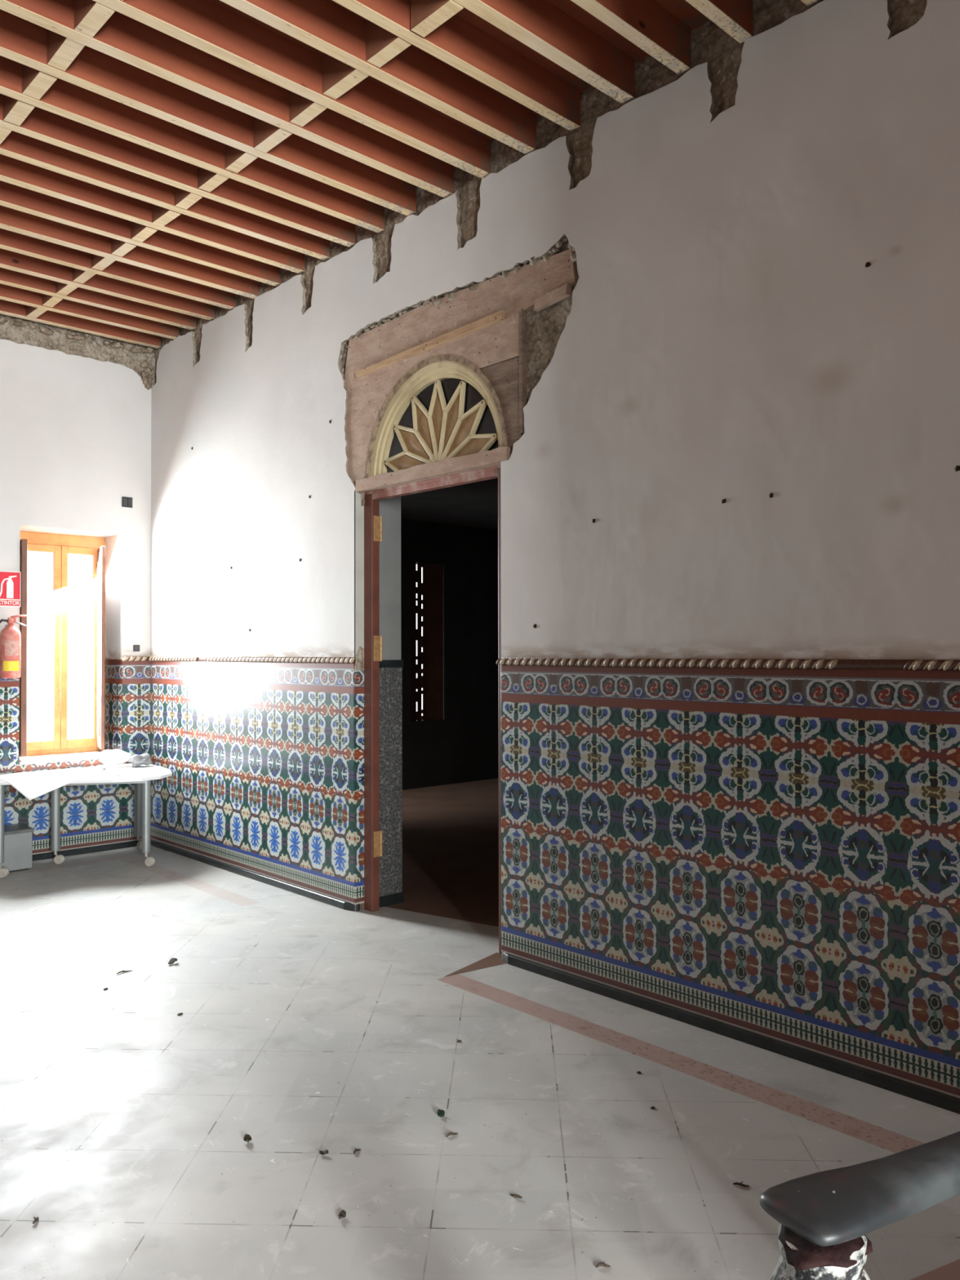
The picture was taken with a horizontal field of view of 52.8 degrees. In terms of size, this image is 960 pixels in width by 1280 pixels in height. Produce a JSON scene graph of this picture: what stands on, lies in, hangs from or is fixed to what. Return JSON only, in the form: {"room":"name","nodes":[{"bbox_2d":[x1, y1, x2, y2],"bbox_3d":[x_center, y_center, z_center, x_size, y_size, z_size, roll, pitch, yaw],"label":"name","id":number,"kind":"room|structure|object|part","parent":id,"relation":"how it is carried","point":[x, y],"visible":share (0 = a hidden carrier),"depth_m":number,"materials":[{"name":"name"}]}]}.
{"room":"abandoned building hall","nodes":[
{"label":"abandoned building hall","id":0,"kind":"room"},
{"bbox_2d":[0,313,155,764],"bbox_3d":[-5.827,-0.565,6.453,7.500,4.750,0.627,1,-1,-43],"label":"wall","id":1,"kind":"structure","parent":0,"point":[75,406],"depth_m":8.35,"materials":[{"name":"paint"}]},
{"bbox_2d":[0,570,20,607],"bbox_3d":[-3.864,-0.417,7.899,0.211,0.290,0.007,1,-1,-43],"label":"sign","id":2,"kind":"object","parent":1,"relation":"attached to","point":[10,581],"visible":1,"depth_m":7.91,"materials":[{"name":"red plastic"}]},
{"bbox_2d":[0,614,27,678],"bbox_3d":[-3.795,0.052,7.831,0.197,0.515,0.162,0,-1,-5],"label":"fire extinguisher","id":3,"kind":"object","parent":1,"relation":"attached to","point":[10,636],"visible":1,"depth_m":7.78,"materials":[{"name":"red metal"}]},
{"bbox_3d":[-3.756,-0.191,7.876,0.127,0.028,0.017,1,-1,-40],"label":"lever","id":4,"kind":"part","parent":3,"relation":"part of","materials":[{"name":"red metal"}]},
{"bbox_3d":[-3.752,-0.132,7.879,0.100,0.048,0.015,1,-1,-39],"label":"carry handle","id":5,"kind":"part","parent":3,"relation":"part of","materials":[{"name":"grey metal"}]},
{"bbox_3d":[-3.603,1.019,8.385,0.868,0.025,0.410,1,-1,-43],"label":"window sill","id":6,"kind":"part","parent":1,"relation":"part of","materials":[{"name":"paint"}]},
{"bbox_2d":[18,530,105,756],"bbox_3d":[-3.626,0.035,8.421,0.868,1.955,0.488,1,-1,-43],"label":"window","id":7,"kind":"structure","parent":1,"relation":"in","point":[60,544],"depth_m":8.55,"materials":[{"name":"orange wood"}]},
{"bbox_2d":[18,538,27,755],"bbox_3d":[-3.869,0.064,8.140,0.057,1.790,0.412,0,-1,-33],"label":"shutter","id":8,"kind":"object","parent":7,"relation":"attached to","point":[23,542],"depth_m":7.97,"materials":[{"name":"brown wood"}]},
{"bbox_2d":[96,546,105,749],"bbox_3d":[-3.389,0.070,8.641,0.042,1.790,0.342,0,-1,-28],"label":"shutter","id":9,"kind":"object","parent":7,"relation":"attached to","point":[100,550],"depth_m":8.53,"materials":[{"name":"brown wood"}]},
{"bbox_2d":[0,656,150,854],"bbox_3d":[-5.667,0.941,6.182,7.386,1.642,0.040,1,-1,-43],"label":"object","id":10,"kind":"structure","parent":1,"relation":"attached to","point":[92,815],"depth_m":8.30,"materials":[{"name":"multicoloured tile"}]},
{"bbox_3d":[-3.072,0.168,8.623,0.252,0.041,0.040,1,-1,-43],"label":"rope moulding","id":11,"kind":"part","parent":10,"relation":"part of","materials":[{"name":"beige ceramic"}]},
{"bbox_2d":[31,839,142,861],"bbox_3d":[-5.663,1.782,6.176,7.397,0.050,0.044,1,-1,-43],"label":"baseboard","id":12,"kind":"structure","parent":1,"relation":"attached to","point":[131,843],"depth_m":8.29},
{"bbox_2d":[104,659,123,751],"bbox_3d":[-3.300,0.595,8.698,0.008,0.840,0.418,1,-1,-43],"label":"trim","id":13,"kind":"structure","parent":1,"relation":"attached to","point":[113,668],"depth_m":8.68,"materials":[{"name":"tile"}]},
{"bbox_2d":[121,496,132,507],"bbox_3d":[-3.136,-1.225,8.593,0.093,0.090,0.018,1,-1,-43],"label":"switch box","id":14,"kind":"object","parent":1,"relation":"attached to","point":[126,501],"visible":1,"depth_m":8.58,"materials":[{"name":"black plastic"}]},
{"bbox_2d":[133,644,139,651],"bbox_3d":[-3.069,0.073,8.637,0.057,0.058,0.017,1,-1,-43],"label":"switch box","id":15,"kind":"object","parent":1,"relation":"attached to","point":[135,647],"visible":1,"depth_m":8.63,"materials":[{"name":"black plastic"}]},
{"bbox_2d":[400,477,498,790],"bbox_3d":[1.207,0.027,8.663,5.400,3.600,8.400,1,-1,-43],"label":"wall","id":16,"kind":"structure","parent":0,"point":[451,533],"depth_m":12.56,"materials":[{"name":"black wood"}]},
{"bbox_2d":[411,562,443,720],"bbox_3d":[-0.684,0.015,12.403,0.550,2.026,0.015,1,-1,-43],"label":"shutter","id":17,"kind":"object","parent":16,"relation":"attached to","point":[431,588],"depth_m":12.41,"materials":[{"name":"brown wood"}]},
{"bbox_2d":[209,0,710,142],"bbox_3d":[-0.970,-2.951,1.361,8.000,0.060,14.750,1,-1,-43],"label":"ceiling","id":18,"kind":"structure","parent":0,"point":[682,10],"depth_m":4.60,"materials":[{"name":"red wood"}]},
{"bbox_2d":[3,94,35,125],"bbox_3d":[-2.349,-2.774,4.924,0.085,0.190,0.239,1,-1,-43],"label":"joist blocking","id":19,"kind":"object","parent":18,"relation":"attached to","point":[15,111],"visible":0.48,"depth_m":4.92,"materials":[{"name":"brown wood"}]},
{"bbox_2d":[22,64,57,99],"bbox_3d":[-2.136,-2.777,4.686,0.084,0.190,0.241,1,-1,-43],"label":"joist blocking","id":20,"kind":"object","parent":18,"relation":"attached to","point":[35,83],"visible":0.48,"depth_m":4.68,"materials":[{"name":"brown wood"}]},
{"bbox_2d":[42,293,62,307],"bbox_3d":[-3.346,-2.738,7.565,0.082,0.190,0.244,1,-1,-43],"label":"joist blocking","id":21,"kind":"object","parent":18,"relation":"attached to","point":[47,300],"visible":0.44,"depth_m":7.56,"materials":[{"name":"brown wood"}]},
{"bbox_2d":[47,29,84,71],"bbox_3d":[-1.903,-2.782,4.444,0.087,0.187,0.270,1,-1,-43],"label":"joist blocking","id":22,"kind":"object","parent":18,"relation":"attached to","point":[62,51],"visible":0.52,"depth_m":4.44,"materials":[{"name":"brown wood"}]},
{"bbox_2d":[55,281,77,295],"bbox_3d":[-3.127,-2.743,7.323,0.080,0.187,0.248,1,-1,-43],"label":"joist blocking","id":23,"kind":"object","parent":18,"relation":"attached to","point":[64,289],"visible":0.42,"depth_m":7.32,"materials":[{"name":"brown wood"}]},
{"bbox_2d":[0,299,160,348],"bbox_3d":[-5.595,-2.754,6.168,7.416,0.194,0.074,1,-1,-43],"label":"joist","id":24,"kind":"object","parent":18,"relation":"attached to","point":[6,308],"visible":0.51,"depth_m":8.21,"materials":[{"name":"brown wood"}]},
{"bbox_2d":[26,305,46,318],"bbox_3d":[-3.580,-2.735,7.810,0.080,0.189,0.273,1,-1,-43],"label":"joist blocking","id":25,"kind":"object","parent":24,"relation":"attached to","point":[32,312],"visible":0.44,"depth_m":7.82,"materials":[{"name":"brown wood"}]},
{"bbox_2d":[72,267,95,284],"bbox_3d":[-2.897,-2.747,7.080,0.078,0.185,0.261,1,-1,-43],"label":"joist blocking","id":26,"kind":"object","parent":18,"relation":"attached to","point":[80,276],"visible":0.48,"depth_m":7.08,"materials":[{"name":"brown wood"}]},
{"bbox_2d":[0,283,178,339],"bbox_3d":[-5.352,-2.755,5.908,7.416,0.199,0.070,1,-1,-43],"label":"joist","id":27,"kind":"object","parent":18,"relation":"attached to","point":[12,294],"visible":0.52,"depth_m":7.91,"materials":[{"name":"brown wood"}]},
{"bbox_2d":[74,0,115,37],"bbox_3d":[-1.675,-2.783,4.197,0.083,0.192,0.243,1,-1,-43],"label":"joist blocking","id":28,"kind":"object","parent":18,"relation":"attached to","point":[90,15],"visible":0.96,"depth_m":4.19,"materials":[{"name":"brown wood"}]},
{"bbox_2d":[0,267,195,329],"bbox_3d":[-5.132,-2.762,5.673,7.416,0.192,0.072,1,-1,-43],"label":"joist","id":29,"kind":"object","parent":18,"relation":"attached to","point":[7,277],"visible":0.56,"depth_m":7.63,"materials":[{"name":"brown wood"}]},
{"bbox_2d":[91,253,115,271],"bbox_3d":[-2.658,-2.750,6.832,0.080,0.186,0.269,1,-1,-43],"label":"joist blocking","id":30,"kind":"object","parent":18,"relation":"attached to","point":[100,263],"visible":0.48,"depth_m":6.84,"materials":[{"name":"brown wood"}]},
{"bbox_2d":[0,248,214,320],"bbox_3d":[-4.908,-2.764,5.434,7.416,0.194,0.076,1,-1,-43],"label":"joist","id":31,"kind":"object","parent":18,"relation":"attached to","point":[9,260],"visible":0.56,"depth_m":7.34,"materials":[{"name":"brown wood"}]},
{"bbox_2d":[0,228,235,310],"bbox_3d":[-4.673,-2.768,5.182,7.416,0.196,0.072,1,-1,-43],"label":"joist","id":32,"kind":"object","parent":18,"relation":"attached to","point":[11,241],"visible":0.56,"depth_m":7.06,"materials":[{"name":"brown wood"}]},
{"bbox_2d":[111,238,136,257],"bbox_3d":[-2.428,-2.752,6.587,0.078,0.191,0.243,1,-1,-43],"label":"joist blocking","id":33,"kind":"object","parent":18,"relation":"attached to","point":[120,248],"visible":0.48,"depth_m":6.59,"materials":[{"name":"brown wood"}]},
{"bbox_2d":[0,204,258,298],"bbox_3d":[-4.437,-2.770,4.931,7.416,0.198,0.081,1,-1,-43],"label":"joist","id":34,"kind":"object","parent":18,"relation":"attached to","point":[11,220],"visible":0.57,"depth_m":6.75,"materials":[{"name":"brown wood"}]},
{"bbox_2d":[0,180,280,286],"bbox_3d":[-4.215,-2.776,4.693,7.416,0.194,0.070,1,-1,-43],"label":"joist","id":35,"kind":"object","parent":18,"relation":"attached to","point":[11,196],"visible":0.57,"depth_m":6.40,"materials":[{"name":"brown wood"}]},
{"bbox_2d":[130,221,157,242],"bbox_3d":[-2.206,-2.755,6.349,0.081,0.191,0.247,1,-1,-43],"label":"joist blocking","id":36,"kind":"object","parent":18,"relation":"attached to","point":[140,233],"visible":0.48,"depth_m":6.34,"materials":[{"name":"brown wood"}]},
{"bbox_2d":[0,154,304,273],"bbox_3d":[-3.990,-2.780,4.452,7.416,0.192,0.077,1,-1,-43],"label":"joist","id":37,"kind":"object","parent":18,"relation":"attached to","point":[12,171],"visible":0.57,"depth_m":6.11,"materials":[{"name":"brown wood"}]},
{"bbox_2d":[0,130,329,260],"bbox_3d":[-3.773,-2.784,4.221,7.416,0.192,0.068,1,-1,-43],"label":"joist","id":38,"kind":"object","parent":18,"relation":"attached to","point":[16,145],"visible":0.56,"depth_m":5.84,"materials":[{"name":"brown wood"}]},
{"bbox_2d":[151,204,180,226],"bbox_3d":[-1.985,-2.759,6.114,0.080,0.191,0.240,1,-1,-43],"label":"joist blocking","id":39,"kind":"object","parent":18,"relation":"attached to","point":[162,216],"visible":0.48,"depth_m":6.11,"materials":[{"name":"brown wood"}]},
{"bbox_2d":[0,93,355,247],"bbox_3d":[-3.570,-2.787,4.004,7.416,0.191,0.073,1,-1,-43],"label":"joist","id":40,"kind":"object","parent":18,"relation":"attached to","point":[42,125],"visible":0.56,"depth_m":5.61,"materials":[{"name":"brown wood"}]},
{"bbox_2d":[0,126,11,144],"bbox_3d":[-2.568,-2.773,5.143,0.083,0.185,0.220,1,-1,-43],"label":"joist blocking","id":41,"kind":"object","parent":40,"relation":"attached to","point":[4,132],"visible":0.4,"depth_m":5.12,"materials":[{"name":"brown wood"}]},
{"bbox_2d":[174,186,202,209],"bbox_3d":[-1.775,-2.763,5.885,0.082,0.190,0.220,1,-1,-43],"label":"joist blocking","id":42,"kind":"object","parent":18,"relation":"attached to","point":[184,199],"visible":0.48,"depth_m":5.88,"materials":[{"name":"brown wood"}]},
{"bbox_2d":[0,55,384,232],"bbox_3d":[-3.349,-2.788,3.767,7.416,0.196,0.072,1,-1,-43],"label":"joist","id":43,"kind":"object","parent":18,"relation":"attached to","point":[64,99],"visible":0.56,"depth_m":5.32,"materials":[{"name":"brown wood"}]},
{"bbox_2d":[0,8,416,216],"bbox_3d":[-3.130,-2.792,3.533,7.416,0.194,0.075,1,-1,-43],"label":"joist","id":44,"kind":"object","parent":18,"relation":"attached to","point":[24,42],"visible":0.72,"depth_m":5.02,"materials":[{"name":"brown wood"}]},
{"bbox_2d":[198,166,228,191],"bbox_3d":[-1.561,-2.768,5.662,0.078,0.186,0.239,1,-1,-43],"label":"joist blocking","id":45,"kind":"object","parent":18,"relation":"attached to","point":[208,180],"visible":0.48,"depth_m":5.66,"materials":[{"name":"brown wood"}]},
{"bbox_2d":[0,0,453,198],"bbox_3d":[-2.890,-2.794,3.278,7.416,0.199,0.079,1,-1,-43],"label":"joist","id":46,"kind":"object","parent":18,"relation":"attached to","point":[122,37],"visible":0.75,"depth_m":4.78,"materials":[{"name":"brown wood"}]},
{"bbox_2d":[225,144,257,173],"bbox_3d":[-1.341,-2.771,5.430,0.082,0.187,0.241,1,-1,-43],"label":"joist blocking","id":47,"kind":"object","parent":18,"relation":"attached to","point":[236,160],"visible":0.48,"depth_m":5.43,"materials":[{"name":"brown wood"}]},
{"bbox_2d":[253,116,292,152],"bbox_3d":[-1.112,-2.771,5.184,0.078,0.193,0.270,1,-1,-43],"label":"joist blocking","id":48,"kind":"object","parent":18,"relation":"attached to","point":[267,135],"visible":0.48,"depth_m":5.19,"materials":[{"name":"brown wood"}]},
{"bbox_2d":[93,0,490,178],"bbox_3d":[-2.671,-2.799,3.043,7.416,0.196,0.078,1,-1,-43],"label":"joist","id":49,"kind":"object","parent":18,"relation":"attached to","point":[207,26],"visible":0.95,"depth_m":4.67,"materials":[{"name":"brown wood"}]},
{"bbox_2d":[288,90,327,127],"bbox_3d":[-0.879,-2.777,4.942,0.082,0.189,0.243,1,-1,-43],"label":"joist blocking","id":50,"kind":"object","parent":18,"relation":"attached to","point":[302,110],"visible":0.48,"depth_m":4.94,"materials":[{"name":"brown wood"}]},
{"bbox_2d":[322,53,368,99],"bbox_3d":[-0.652,-2.782,4.685,0.079,0.186,0.282,1,-1,-43],"label":"joist blocking","id":51,"kind":"object","parent":18,"relation":"attached to","point":[339,77],"visible":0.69,"depth_m":4.69,"materials":[{"name":"brown wood"}]},
{"bbox_2d":[219,0,536,154],"bbox_3d":[-2.423,-2.803,2.779,7.416,0.195,0.076,1,-1,-43],"label":"joist","id":52,"kind":"object","parent":18,"relation":"attached to","point":[323,25],"visible":0.94,"depth_m":4.67,"materials":[{"name":"brown wood"}]},
{"bbox_2d":[366,20,411,67],"bbox_3d":[-0.420,-2.785,4.434,0.077,0.187,0.241,1,-1,-43],"label":"joist blocking","id":53,"kind":"object","parent":18,"relation":"attached to","point":[382,45],"visible":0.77,"depth_m":4.44,"materials":[{"name":"brown wood"}]},
{"bbox_2d":[410,0,463,37],"bbox_3d":[-0.188,-2.786,4.192,0.079,0.192,0.269,1,-1,-43],"label":"joist blocking","id":54,"kind":"object","parent":18,"relation":"attached to","point":[426,15],"visible":1,"depth_m":4.20,"materials":[{"name":"brown wood"}]},
{"bbox_2d":[332,0,580,131],"bbox_3d":[-2.206,-2.807,2.547,7.416,0.193,0.072,1,-1,-43],"label":"joist","id":55,"kind":"object","parent":18,"relation":"attached to","point":[456,42],"visible":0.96,"depth_m":4.60,"materials":[{"name":"brown wood"}]},
{"bbox_2d":[453,0,635,104],"bbox_3d":[-1.965,-2.811,2.289,7.416,0.194,0.080,1,-1,-43],"label":"joist","id":56,"kind":"object","parent":18,"relation":"attached to","point":[540,25],"visible":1,"depth_m":4.45,"materials":[{"name":"brown wood"}]},
{"bbox_2d":[570,0,690,75],"bbox_3d":[-1.737,-2.814,2.046,7.416,0.194,0.073,1,-1,-43],"label":"joist","id":57,"kind":"object","parent":18,"relation":"attached to","point":[646,24],"visible":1,"depth_m":4.35,"materials":[{"name":"brown wood"}]},
{"bbox_2d":[685,0,753,43],"bbox_3d":[-1.511,-2.816,1.804,7.416,0.197,0.069,1,-1,-43],"label":"joist","id":58,"kind":"object","parent":18,"relation":"attached to","point":[735,17],"visible":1,"depth_m":4.22,"materials":[{"name":"brown wood"}]},
{"bbox_2d":[800,0,820,6],"bbox_3d":[-1.286,-2.822,1.563,7.416,0.192,0.074,1,-1,-43],"label":"joist","id":59,"kind":"object","parent":18,"relation":"attached to","point":[808,2],"visible":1,"depth_m":4.09,"materials":[{"name":"brown wood"}]},
{"bbox_2d":[0,777,959,1279],"bbox_3d":[0.825,1.819,3.416,13.100,0.122,15.300,1,-1,-43],"label":"floor","id":60,"kind":"structure","parent":0,"point":[306,1026],"depth_m":3.70,"materials":[{"name":"white tile"}]},
{"bbox_2d":[0,823,34,872],"bbox_3d":[-3.864,1.659,7.598,0.585,0.325,0.320,1,-1,-43],"label":"storage box","id":61,"kind":"object","parent":60,"relation":"on","point":[17,837],"visible":1,"depth_m":7.62,"materials":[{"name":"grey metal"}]},
{"bbox_3d":[-3.864,1.510,7.600,0.585,0.025,0.320,1,-1,-43],"label":"lid","id":62,"kind":"part","parent":61,"relation":"part of","materials":[{"name":"grey plastic"}]},
{"bbox_2d":[32,1217,38,1223],"bbox_3d":[-1.343,1.752,2.923,0.016,0.011,0.037,0,-1,-19],"label":"twig","id":63,"kind":"object","parent":60,"relation":"on","point":[36,1220],"visible":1,"depth_m":2.92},
{"bbox_2d":[0,763,172,877],"bbox_3d":[-3.186,1.451,7.750,1.440,0.740,1.040,1,-1,-43],"label":"meeting table","id":64,"kind":"object","parent":60,"relation":"on","point":[141,776],"visible":0.92,"depth_m":7.79,"materials":[{"name":"white laminate"}]},
{"bbox_3d":[-3.678,1.404,7.399,0.068,0.600,0.068,1,-1,-43],"label":"leg","id":65,"kind":"part","parent":64,"relation":"part of","materials":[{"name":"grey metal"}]},
{"bbox_2d":[0,773,83,799],"bbox_3d":[-3.373,1.127,7.463,0.529,0.116,0.470,-1,-1,39],"label":"paper sheet","id":66,"kind":"object","parent":64,"relation":"on","point":[32,787],"visible":1,"depth_m":7.34,"materials":[{"name":"white paper"}]},
{"bbox_3d":[-3.454,1.410,7.869,0.068,0.600,0.068,1,-1,-43],"label":"leg","id":67,"kind":"part","parent":64,"relation":"part of","materials":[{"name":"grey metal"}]},
{"bbox_2d":[92,764,113,769],"bbox_3d":[-3.143,1.065,8.075,0.179,0.039,0.086,1,-1,-43],"label":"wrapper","id":68,"kind":"object","parent":64,"relation":"on","point":[100,766],"visible":1,"depth_m":8.05,"materials":[{"name":"white paper"}]},
{"bbox_3d":[-3.199,1.128,7.797,1.000,0.040,0.780,1,-1,-43],"label":"table frame","id":69,"kind":"part","parent":64,"relation":"part of","materials":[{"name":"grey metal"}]},
{"bbox_2d":[98,749,133,765],"bbox_3d":[-3.117,1.003,8.289,0.297,0.139,0.135,1,-1,-43],"label":"plastic bag","id":70,"kind":"object","parent":64,"relation":"on","point":[108,757],"visible":0.98,"depth_m":8.23,"materials":[{"name":"white plastic"}]},
{"bbox_3d":[-2.992,1.417,8.466,0.068,0.600,0.068,1,-1,-43],"label":"leg","id":71,"kind":"part","parent":64,"relation":"part of","materials":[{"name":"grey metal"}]},
{"bbox_2d":[127,753,152,767],"bbox_3d":[-2.911,1.033,8.301,0.206,0.114,0.154,1,-1,-43],"label":"crumpled cloth","id":72,"kind":"object","parent":64,"relation":"on","point":[136,760],"visible":1,"depth_m":8.25,"materials":[{"name":"white fabric"}]},
{"bbox_3d":[-2.686,1.407,7.780,0.068,0.600,0.068,1,-1,-43],"label":"leg","id":73,"kind":"part","parent":64,"relation":"part of","materials":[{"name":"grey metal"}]},
{"bbox_2d":[115,969,131,974],"bbox_3d":[-1.920,1.783,5.200,0.032,0.011,0.092,-1,-1,41],"label":"twig","id":74,"kind":"object","parent":60,"relation":"on","point":[123,971],"visible":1,"depth_m":5.19,"materials":[{"name":"wood"}]},
{"bbox_2d":[168,957,177,964],"bbox_3d":[-1.698,1.776,5.342,0.049,0.024,0.047,0,-1,-19],"label":"dead leaf","id":75,"kind":"object","parent":60,"relation":"on","point":[173,960],"visible":1,"depth_m":5.35,"materials":[{"name":"plant"}]},
{"bbox_2d":[243,1133,251,1142],"bbox_3d":[-0.816,1.752,3.394,0.029,0.018,0.040,1,-1,-43],"label":"dead leaf","id":76,"kind":"object","parent":60,"relation":"on","point":[248,1138],"visible":1,"depth_m":3.40,"materials":[{"name":"plant"}]},
{"bbox_2d":[319,1149,328,1155],"bbox_3d":[-0.533,1.752,3.304,0.025,0.014,0.024,1,-1,-43],"label":"dead leaf","id":77,"kind":"object","parent":60,"relation":"on","point":[322,1153],"visible":1,"depth_m":3.31,"materials":[{"name":"black plant"}]},
{"bbox_2d":[337,1209,346,1218],"bbox_3d":[-0.419,1.746,2.936,0.031,0.015,0.025,1,-1,-43],"label":"dead leaf","id":78,"kind":"object","parent":60,"relation":"on","point":[342,1214],"visible":1,"depth_m":2.94,"materials":[{"name":"brown plant"}]},
{"bbox_2d":[353,1147,360,1154],"bbox_3d":[-0.427,1.756,3.325,0.016,0.011,0.042,0,-1,24],"label":"twig","id":79,"kind":"object","parent":60,"relation":"on","point":[355,1149],"visible":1,"depth_m":3.32,"materials":[{"name":"brown wood"}]},
{"bbox_2d":[437,1109,444,1117],"bbox_3d":[-0.144,1.753,3.580,0.032,0.018,0.035,1,-1,-43],"label":"dead leaf","id":80,"kind":"object","parent":60,"relation":"on","point":[441,1113],"visible":1,"depth_m":3.58,"materials":[{"name":"green plant"}]},
{"bbox_2d":[446,1131,457,1137],"bbox_3d":[-0.103,1.757,3.439,0.051,0.011,0.020,1,-1,-43],"label":"twig","id":81,"kind":"object","parent":60,"relation":"on","point":[451,1133],"visible":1,"depth_m":3.43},
{"bbox_2d":[510,1193,522,1198],"bbox_3d":[0.110,1.751,3.043,0.047,0.011,0.018,-1,-1,34],"label":"twig","id":82,"kind":"object","parent":60,"relation":"on","point":[512,1195],"visible":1,"depth_m":3.04,"materials":[{"name":"brown wood"}]},
{"bbox_2d":[595,1261,610,1267],"bbox_3d":[0.343,1.746,2.703,0.042,0.011,0.016,0,-1,-11],"label":"twig","id":83,"kind":"object","parent":60,"relation":"on","point":[602,1264],"visible":1,"depth_m":2.70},
{"bbox_2d":[733,1181,749,1186],"bbox_3d":[0.840,1.751,3.110,0.048,0.011,0.023,0,-1,-13],"label":"twig","id":84,"kind":"object","parent":60,"relation":"on","point":[740,1184],"visible":1,"depth_m":3.11,"materials":[{"name":"brown wood"}]},
{"bbox_2d":[760,1130,959,1279],"bbox_3d":[1.387,1.247,1.795,2.274,0.981,0.140,0,-1,-28],"label":"stair handrail","id":85,"kind":"object","parent":60,"relation":"on","point":[825,1217],"visible":1,"depth_m":1.30,"materials":[{"name":"metal"}]},
{"bbox_2d":[150,0,959,959],"bbox_3d":[1.778,-0.611,3.933,0.394,4.750,14.500,1,-1,-43],"label":"wall","id":86,"kind":"structure","parent":0,"point":[712,317],"depth_m":4.65,"materials":[{"name":"paint"}]},
{"bbox_2d":[148,656,355,904],"bbox_3d":[-1.908,0.952,7.568,0.042,1.642,3.161,1,-1,-43],"label":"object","id":87,"kind":"structure","parent":86,"relation":"attached to","point":[258,752],"depth_m":7.31,"materials":[{"name":"tile"}]},
{"bbox_3d":[-1.909,0.152,7.576,0.040,0.041,3.156,1,-1,-43],"label":"rope moulding","id":88,"kind":"part","parent":87,"relation":"part of","materials":[{"name":"beige ceramic"}]},
{"bbox_2d":[354,670,364,904],"bbox_3d":[-0.805,0.979,6.450,0.075,1.555,0.012,1,-1,-43],"label":"trim","id":89,"kind":"structure","parent":86,"relation":"attached to","point":[358,674],"depth_m":6.44,"materials":[{"name":"tile"}]},
{"bbox_3d":[-0.630,1.768,6.585,0.252,0.070,0.046,1,-1,-43],"label":"reveal skirting","id":90,"kind":"part","parent":86,"relation":"part of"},
{"bbox_2d":[364,464,502,954],"bbox_3d":[-0.280,0.390,6.000,0.087,2.810,1.384,1,-1,-43],"label":"door frame","id":91,"kind":"structure","parent":86,"relation":"in","point":[372,519],"depth_m":6.43,"materials":[{"name":"brown paint"}]},
{"bbox_3d":[-0.725,0.397,6.469,0.063,2.810,0.091,1,-1,-43],"label":"post","id":92,"kind":"part","parent":91,"relation":"part of","materials":[{"name":"brown paint"}]},
{"bbox_3d":[0.158,0.383,5.525,0.063,2.810,0.091,1,-1,-43],"label":"post","id":93,"kind":"part","parent":91,"relation":"part of","materials":[{"name":"brown paint"}]},
{"bbox_2d":[364,354,507,478],"bbox_3d":[-0.271,-1.385,5.947,0.099,0.689,1.338,1,-1,-43],"label":"window","id":94,"kind":"structure","parent":86,"relation":"in","point":[443,406],"depth_m":5.95,"materials":[{"name":"beige paint"}]},
{"bbox_3d":[-0.447,-1.126,6.164,0.018,0.147,0.484,1,-1,-43],"label":"petal panel","id":95,"kind":"part","parent":94,"relation":"part of","materials":[{"name":"brown wood"}]},
{"bbox_3d":[-0.409,-1.236,6.125,0.018,0.305,0.390,1,-1,-43],"label":"petal panel","id":96,"kind":"part","parent":94,"relation":"part of","materials":[{"name":"brown wood"}]},
{"bbox_3d":[-0.341,-1.318,6.053,0.018,0.445,0.217,1,-1,-43],"label":"petal panel","id":97,"kind":"part","parent":94,"relation":"part of","materials":[{"name":"brown wood"}]},
{"bbox_3d":[-0.255,-1.348,5.962,0.018,0.495,0.151,1,-1,-43],"label":"petal panel","id":98,"kind":"part","parent":94,"relation":"part of","materials":[{"name":"brown wood"}]},
{"bbox_3d":[-0.240,-1.341,5.975,0.009,0.560,1.120,1,-1,-43],"label":"pane","id":99,"kind":"part","parent":94,"relation":"part of","materials":[{"name":"clear glass"}]},
{"bbox_3d":[-0.169,-1.321,5.869,0.018,0.445,0.217,1,-1,-43],"label":"petal panel","id":100,"kind":"part","parent":94,"relation":"part of","materials":[{"name":"brown wood"}]},
{"bbox_3d":[-0.100,-1.240,5.795,0.018,0.305,0.390,1,-1,-43],"label":"petal panel","id":101,"kind":"part","parent":94,"relation":"part of","materials":[{"name":"brown wood"}]},
{"bbox_3d":[-0.062,-1.132,5.753,0.018,0.147,0.484,1,-1,-43],"label":"petal panel","id":102,"kind":"part","parent":94,"relation":"part of","materials":[{"name":"brown wood"}]},
{"bbox_2d":[150,838,959,1113],"bbox_3d":[1.815,1.735,3.598,0.068,0.050,14.010,1,-1,-43],"label":"baseboard","id":103,"kind":"structure","parent":86,"relation":"attached to","point":[941,1100],"depth_m":4.44,"materials":[{"name":"tile"}]},
{"bbox_2d":[496,657,959,1097],"bbox_3d":[3.344,0.870,1.956,0.042,1.642,9.504,1,-1,-43],"label":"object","id":104,"kind":"structure","parent":86,"relation":"attached to","point":[768,847],"depth_m":4.26,"materials":[{"name":"tile"}]},
{"bbox_3d":[1.368,0.101,4.075,0.040,0.041,3.726,1,-1,-43],"label":"rope moulding","id":105,"kind":"part","parent":104,"relation":"part of","materials":[{"name":"beige ceramic"}]}
]}

